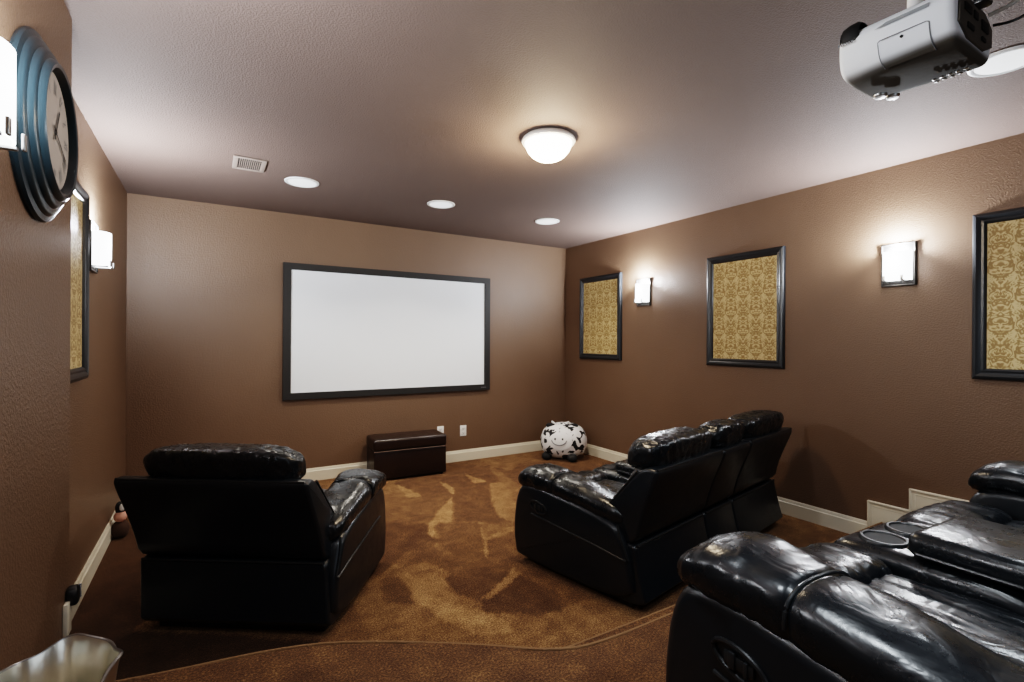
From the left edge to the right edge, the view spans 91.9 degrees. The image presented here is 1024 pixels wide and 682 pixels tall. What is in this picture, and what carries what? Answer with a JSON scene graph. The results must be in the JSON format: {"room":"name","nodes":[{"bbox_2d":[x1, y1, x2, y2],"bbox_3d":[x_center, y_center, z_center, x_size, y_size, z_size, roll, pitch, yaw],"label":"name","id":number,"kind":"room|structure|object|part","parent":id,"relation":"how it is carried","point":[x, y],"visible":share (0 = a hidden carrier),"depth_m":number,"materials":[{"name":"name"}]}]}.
{"room":"home theater","nodes":[
{"label":"home theater","id":0,"kind":"room"},
{"bbox_2d":[0,0,71,670],"bbox_3d":[-0.656,0.084,-0.052,0.285,2.758,4.295,0,0,-31],"label":"wall","id":1,"kind":"structure","parent":0,"point":[35,255],"depth_m":1.47,"materials":[{"name":"brown paint"}]},
{"bbox_2d":[0,37,26,151],"bbox_3d":[-1.078,-0.527,1.015,0.098,0.285,0.198,0,0,-31],"label":"wall sconce","id":2,"kind":"object","parent":1,"relation":"attached to","point":[7,52],"visible":1,"depth_m":1.02,"materials":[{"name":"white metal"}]},
{"bbox_3d":[-1.075,-0.516,1.017,0.076,0.191,0.160,0,0,-31],"label":"lamp shade","id":3,"kind":"part","parent":2,"relation":"part of","materials":[{"name":"white glass"}]},
{"bbox_2d":[9,26,77,222],"bbox_3d":[-1.387,-0.629,1.488,0.064,0.544,0.544,0,0,-31],"label":"wall clock","id":4,"kind":"object","parent":1,"relation":"attached to","point":[45,175],"visible":0.98,"depth_m":1.38,"materials":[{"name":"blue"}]},
{"bbox_2d":[62,601,71,637],"bbox_3d":[-1.614,1.005,1.798,0.015,0.118,0.060,0,0,-31],"label":"trim","id":5,"kind":"structure","parent":1,"relation":"attached to","point":[67,609],"depth_m":1.78,"materials":[{"name":"beige wood"}]},
{"bbox_2d":[65,583,81,605],"bbox_3d":[-1.622,0.939,1.832,0.036,0.067,0.068,0,0,-31],"label":"night light","id":6,"kind":"object","parent":1,"relation":"attached to","point":[73,593],"visible":0.94,"depth_m":1.81,"materials":[{"name":"black plastic"}]},
{"bbox_2d":[566,522,882,646],"bbox_3d":[0.570,1.222,2.325,4.391,0.010,0.392,0,0,-23],"label":"trim","id":7,"kind":"structure","parent":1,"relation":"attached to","point":[879,522],"depth_m":2.17,"materials":[{"name":"brown carpet"}]},
{"bbox_2d":[69,98,126,585],"bbox_3d":[-2.525,0.072,2.879,0.150,2.758,2.655,0,0,-31],"label":"wall","id":8,"kind":"structure","parent":0,"point":[97,401],"depth_m":3.07,"materials":[{"name":"brown paint"}]},
{"bbox_2d":[70,181,89,382],"bbox_3d":[-2.077,-0.291,2.327,0.034,0.980,0.715,0,0,-31],"label":"picture frame","id":9,"kind":"object","parent":8,"relation":"attached to","point":[80,199],"visible":0.46,"depth_m":2.52,"materials":[{"name":"gold metal"}]},
{"bbox_2d":[72,511,115,618],"bbox_3d":[-2.455,1.290,2.915,0.016,0.123,2.637,0,0,-31],"label":"baseboard","id":10,"kind":"structure","parent":8,"relation":"attached to","point":[88,571],"depth_m":2.87,"materials":[{"name":"beige wood"}]},
{"bbox_2d":[89,219,114,273],"bbox_3d":[-2.355,-0.535,2.848,0.098,0.285,0.198,0,0,-31],"label":"wall sconce","id":11,"kind":"object","parent":8,"relation":"attached to","point":[100,241],"visible":0.88,"depth_m":2.80,"materials":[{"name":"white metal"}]},
{"bbox_3d":[-2.352,-0.524,2.850,0.076,0.191,0.160,0,0,-31],"label":"lamp shade","id":12,"kind":"part","parent":11,"relation":"part of","materials":[{"name":"white glass"}]},
{"bbox_2d":[126,193,565,475],"bbox_3d":[-1.271,0.078,5.288,4.802,2.758,0.150,0,0,-31],"label":"wall","id":13,"kind":"structure","parent":0,"point":[204,319],"depth_m":4.63,"materials":[{"name":"brown paint"}]},
{"bbox_2d":[282,262,489,400],"bbox_3d":[-1.205,-0.086,5.216,2.206,1.295,0.036,0,0,-31],"label":"projection screen","id":14,"kind":"object","parent":13,"relation":"attached to","point":[348,331],"visible":1,"depth_m":5.12,"materials":[{"name":"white fabric"}]},
{"bbox_2d":[301,440,542,480],"bbox_3d":[-1.234,1.296,5.217,4.502,0.123,0.016,0,0,-31],"label":"baseboard","id":15,"kind":"structure","parent":13,"relation":"attached to","point":[327,472],"depth_m":5.64,"materials":[{"name":"beige wood"}]},
{"bbox_2d":[437,426,443,432],"bbox_3d":[-0.791,1.004,5.489,0.078,0.120,0.009,0,0,-31],"label":"wall outlet","id":16,"kind":"object","parent":13,"relation":"attached to","point":[439,428],"visible":0.44,"depth_m":5.49,"materials":[{"name":"white plastic"}]},
{"bbox_2d":[460,425,465,435],"bbox_3d":[-0.554,1.019,5.634,0.078,0.120,0.009,0,0,-31],"label":"wall outlet","id":17,"kind":"object","parent":13,"relation":"attached to","point":[462,427],"visible":1,"depth_m":5.63,"materials":[{"name":"white plastic"}]},
{"bbox_2d":[126,614,672,681],"bbox_3d":[1.394,1.224,1.044,4.363,0.300,3.720,0,0,-31],"label":"floor","id":18,"kind":"structure","parent":0,"point":[640,654],"depth_m":1.63,"materials":[{"name":"brown carpet"}]},
{"bbox_2d":[0,633,122,681],"bbox_3d":[-1.043,0.903,1.124,0.254,0.319,0.315,0,0,-31],"label":"stool","id":19,"kind":"object","parent":18,"relation":"on","point":[76,657],"visible":1,"depth_m":1.24,"materials":[{"name":"silver metal"}]},
{"bbox_2d":[666,460,1023,681],"bbox_3d":[1.436,0.635,1.280,1.915,0.879,1.023,0,0,-28],"label":"leather loveseat","id":20,"kind":"object","parent":18,"relation":"on","point":[933,593],"visible":1,"depth_m":1.10,"materials":[{"name":"black leather"}]},
{"bbox_3d":[0.483,0.690,1.058,0.015,0.038,0.074,0,0,-28],"label":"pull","id":21,"kind":"part","parent":20,"relation":"part of","materials":[{"name":"black plastic"}]},
{"bbox_3d":[0.684,0.806,0.927,0.220,0.468,0.883,0,0,-28],"label":"arm","id":22,"kind":"part","parent":20,"relation":"part of","materials":[{"name":"black leather"}]},
{"bbox_2d":[867,574,1023,666],"bbox_3d":[1.014,0.727,1.118,0.504,0.168,0.608,0,0,-28],"label":"seat cushion","id":23,"kind":"object","parent":20,"relation":"on","point":[990,617],"depth_m":1.22,"materials":[{"name":"black leather"}]},
{"bbox_3d":[1.414,0.586,1.282,0.350,0.074,0.530,0,0,-28],"label":"console lid","id":24,"kind":"part","parent":20,"relation":"part of","materials":[{"name":"black leather"}]},
{"bbox_3d":[2.144,0.814,1.717,0.220,0.468,0.883,0,0,-28],"label":"arm","id":25,"kind":"part","parent":20,"relation":"part of","materials":[{"name":"black leather"}]},
{"bbox_2d":[1005,520,1023,528],"bbox_3d":[1.787,0.731,1.536,0.543,0.169,0.608,0,0,-28],"label":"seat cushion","id":26,"kind":"object","parent":20,"relation":"on","point":[1014,523],"depth_m":1.77,"materials":[{"name":"black leather"}]},
{"bbox_2d":[69,450,848,679],"bbox_3d":[0.533,1.369,2.323,4.802,0.001,7.100,0,0,-31],"label":"floor","id":27,"kind":"structure","parent":0,"point":[451,568],"depth_m":2.69,"materials":[{"name":"brown carpet"}]},
{"bbox_2d":[111,501,129,537],"bbox_3d":[-2.688,1.225,3.402,0.099,0.249,0.099,0,0,-31],"label":"stuffed toy","id":28,"kind":"object","parent":27,"relation":"on","point":[120,528],"visible":0.91,"depth_m":3.37,"materials":[{"name":"brown fabric"}]},
{"bbox_2d":[114,443,385,630],"bbox_3d":[-1.273,0.919,2.645,1.005,0.879,0.949,0,0,3],"label":"leather recliner","id":29,"kind":"object","parent":27,"relation":"on","point":[231,535],"visible":1,"depth_m":2.28,"materials":[{"name":"black leather"}]},
{"bbox_3d":[-1.319,0.826,2.367,0.932,0.416,0.342,0,0,3],"label":"backrest","id":30,"kind":"part","parent":29,"relation":"part of","materials":[{"name":"black leather"}]},
{"bbox_3d":[-1.260,1.333,2.657,0.806,0.050,0.648,0,0,3],"label":"frame","id":31,"kind":"part","parent":29,"relation":"part of","materials":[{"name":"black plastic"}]},
{"bbox_3d":[-0.900,1.096,2.680,0.214,0.468,0.795,0,0,3],"label":"arm","id":32,"kind":"part","parent":29,"relation":"part of","materials":[{"name":"black leather"}]},
{"bbox_2d":[366,429,446,478],"bbox_3d":[-1.072,1.154,5.049,0.745,0.409,0.346,0,0,-28],"label":"storage ottoman","id":33,"kind":"object","parent":27,"relation":"on","point":[408,453],"visible":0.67,"depth_m":4.91,"materials":[{"name":"black leather"}]},
{"bbox_3d":[-1.072,1.007,5.050,0.745,0.116,0.345,0,0,-28],"label":"lid","id":34,"kind":"part","parent":33,"relation":"part of","materials":[{"name":"black leather"}]},
{"bbox_2d":[540,421,586,461],"bbox_3d":[0.608,1.149,5.817,0.543,0.442,0.520,0,0,7],"label":"stuffed toy","id":35,"kind":"object","parent":27,"relation":"on","point":[564,440],"visible":1,"depth_m":5.62,"materials":[{"name":"white fabric"}]},
{"bbox_2d":[515,410,791,607],"bbox_3d":[1.034,0.931,3.393,1.934,0.879,1.023,0,0,-42],"label":"leather loveseat","id":36,"kind":"object","parent":27,"relation":"on","point":[620,530],"visible":0.99,"depth_m":2.78,"materials":[{"name":"black leather"}]},
{"bbox_3d":[0.155,0.987,2.941,0.015,0.038,0.074,0,0,-42],"label":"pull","id":37,"kind":"part","parent":36,"relation":"part of","materials":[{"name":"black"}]},
{"bbox_3d":[0.381,1.103,2.862,0.220,0.468,0.883,0,0,-42],"label":"arm","id":38,"kind":"part","parent":36,"relation":"part of","materials":[{"name":"black leather"}]},
{"bbox_3d":[1.030,1.346,3.396,1.780,0.050,0.720,0,0,-42],"label":"frame","id":39,"kind":"part","parent":36,"relation":"part of","materials":[{"name":"black leather"}]},
{"bbox_2d":[596,479,625,491],"bbox_3d":[0.662,1.024,3.134,0.524,0.168,0.608,0,0,-42],"label":"seat cushion","id":40,"kind":"object","parent":36,"relation":"on","point":[615,484],"depth_m":3.29,"materials":[{"name":"black leather"}]},
{"bbox_3d":[1.025,0.883,3.404,0.370,0.074,0.530,0,0,-42],"label":"console lid","id":41,"kind":"part","parent":36,"relation":"part of","materials":[{"name":"black leather"}]},
{"bbox_3d":[0.842,0.837,2.782,0.726,0.416,0.379,0,0,-42],"label":"backrest","id":42,"kind":"part","parent":36,"relation":"part of","materials":[{"name":"black leather"}]},
{"bbox_3d":[1.251,0.843,3.156,0.376,0.408,0.379,0,0,-42],"label":"backrest","id":43,"kind":"part","parent":36,"relation":"part of","materials":[{"name":"black leather"}]},
{"bbox_3d":[1.661,0.841,3.531,0.726,0.416,0.379,0,0,-42],"label":"backrest","id":44,"kind":"part","parent":36,"relation":"part of","materials":[{"name":"black leather"}]},
{"bbox_2d":[115,520,896,681],"bbox_3d":[0.678,1.073,2.139,4.400,0.010,0.426,0,0,-22],"label":"step","id":45,"kind":"structure","parent":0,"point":[632,629],"depth_m":1.73,"materials":[{"name":"brown carpet"}]},
{"bbox_2d":[64,0,1023,248],"bbox_3d":[0.548,-1.249,2.322,4.802,0.120,7.100,0,0,-31],"label":"ceiling","id":46,"kind":"structure","parent":0,"point":[674,110],"depth_m":2.50,"materials":[{"name":"beige paint"}]},
{"bbox_2d":[232,155,266,172],"bbox_3d":[-1.779,-1.197,3.357,0.196,0.010,0.266,0,0,-31],"label":"ceiling vent","id":47,"kind":"object","parent":46,"relation":"in","point":[239,162],"visible":1,"depth_m":3.35,"materials":[{"name":"white metal"}]},
{"bbox_2d":[284,177,318,187],"bbox_3d":[-1.587,-1.196,3.744,0.244,0.010,0.244,0,0,-31],"label":"recessed light","id":48,"kind":"object","parent":46,"relation":"in","point":[302,182],"visible":1,"depth_m":3.73,"materials":[{"name":"white"}]},
{"bbox_2d":[427,200,454,208],"bbox_3d":[-0.620,-1.191,4.329,0.244,0.010,0.244,0,0,-31],"label":"recessed light","id":49,"kind":"object","parent":46,"relation":"in","point":[442,204],"visible":1,"depth_m":4.31,"materials":[{"name":"white"}]},
{"bbox_2d":[535,218,558,224],"bbox_3d":[0.348,-1.186,4.922,0.244,0.010,0.244,0,0,-31],"label":"recessed light","id":50,"kind":"object","parent":46,"relation":"in","point":[544,221],"visible":1,"depth_m":4.90,"materials":[{"name":"white"}]},
{"bbox_2d":[521,128,575,162],"bbox_3d":[0.213,-1.117,2.903,0.316,0.148,0.316,0,0,-31],"label":"flush ceiling light","id":51,"kind":"object","parent":46,"relation":"attached to","point":[544,145],"visible":1,"depth_m":2.81,"materials":[{"name":"white glass"}]},
{"bbox_2d":[838,0,1023,100],"bbox_3d":[1.285,-1.002,1.498,0.310,0.369,0.431,0,0,-31],"label":"ceiling projector","id":52,"kind":"object","parent":46,"relation":"hanging from","point":[928,41],"visible":1,"depth_m":1.47,"materials":[{"name":"grey plastic"}]},
{"bbox_3d":[1.160,-0.867,1.458,0.052,0.067,0.125,0,0,-31],"label":"door","id":53,"kind":"part","parent":52,"relation":"part of","materials":[{"name":"grey plastic"}]},
{"bbox_3d":[1.329,-0.905,1.421,0.252,0.113,0.008,0,0,-31],"label":"plate","id":54,"kind":"part","parent":52,"relation":"part of","materials":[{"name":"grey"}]},
{"bbox_2d":[967,45,1023,76],"bbox_3d":[2.080,-1.175,2.086,0.244,0.010,0.244,0,0,-31],"label":"recessed light","id":55,"kind":"object","parent":46,"relation":"in","point":[1007,60],"visible":0.83,"depth_m":2.09,"materials":[{"name":"white"}]},
{"bbox_2d":[571,523,882,646],"bbox_3d":[1.350,1.299,1.117,4.363,0.150,3.890,0,0,-31],"label":"floor","id":56,"kind":"structure","parent":0,"point":[671,609],"depth_m":2.12,"materials":[{"name":"brown carpet"}]},
{"bbox_2d":[565,133,1023,520],"bbox_3d":[2.564,0.100,3.471,0.150,2.758,6.950,0,0,-31],"label":"wall","id":57,"kind":"structure","parent":0,"point":[878,395],"depth_m":3.60,"materials":[{"name":"brown paint"}]},
{"bbox_2d":[579,272,621,359],"bbox_3d":[1.026,-0.276,5.814,0.034,0.980,0.715,0,0,-31],"label":"picture frame","id":58,"kind":"object","parent":57,"relation":"attached to","point":[600,315],"visible":1,"depth_m":5.79,"materials":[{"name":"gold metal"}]},
{"bbox_2d":[634,278,650,305],"bbox_3d":[1.356,-0.516,5.212,0.098,0.285,0.198,0,0,-31],"label":"wall sconce","id":59,"kind":"object","parent":57,"relation":"attached to","point":[642,286],"visible":1,"depth_m":5.17,"materials":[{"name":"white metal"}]},
{"bbox_3d":[1.353,-0.505,5.210,0.076,0.191,0.160,0,0,-31],"label":"lamp shade","id":60,"kind":"part","parent":59,"relation":"part of","materials":[{"name":"white glass"}]},
{"bbox_2d":[584,444,866,533],"bbox_3d":[1.579,1.311,4.913,0.016,0.123,3.434,0,0,-31],"label":"baseboard","id":61,"kind":"structure","parent":57,"relation":"attached to","point":[823,517],"depth_m":3.77,"materials":[{"name":"beige wood"}]},
{"bbox_2d":[706,246,785,368],"bbox_3d":[1.980,-0.270,4.252,0.034,0.980,0.715,0,0,-31],"label":"picture frame","id":62,"kind":"object","parent":57,"relation":"attached to","point":[746,290],"visible":1,"depth_m":4.21,"materials":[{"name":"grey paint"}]},
{"bbox_2d":[867,500,908,526],"bbox_3d":[2.535,1.232,3.342,0.024,0.254,0.243,0,0,-31],"label":"trim","id":63,"kind":"structure","parent":57,"relation":"attached to","point":[877,512],"depth_m":3.37,"materials":[{"name":"beige wood"}]},
{"bbox_2d":[881,241,916,286],"bbox_3d":[2.538,-0.508,3.277,0.098,0.285,0.198,0,0,-31],"label":"wall sconce","id":64,"kind":"object","parent":57,"relation":"attached to","point":[898,261],"visible":1,"depth_m":3.25,"materials":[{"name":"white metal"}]},
{"bbox_3d":[2.534,-0.497,3.276,0.076,0.191,0.160,0,0,-31],"label":"lamp shade","id":65,"kind":"part","parent":64,"relation":"part of","materials":[{"name":"white glass"}]},
{"bbox_2d":[909,488,968,511],"bbox_3d":[3.409,1.097,1.913,0.024,0.256,3.111,0,0,-31],"label":"trim","id":66,"kind":"structure","parent":57,"relation":"attached to","point":[918,499],"depth_m":3.17,"materials":[{"name":"beige wood"}]},
{"bbox_2d":[972,207,1023,380],"bbox_3d":[2.948,-0.263,2.667,0.034,0.980,0.715,0,0,-31],"label":"picture frame","id":67,"kind":"object","parent":57,"relation":"attached to","point":[998,236],"visible":1,"depth_m":2.88,"materials":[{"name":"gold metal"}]}
]}

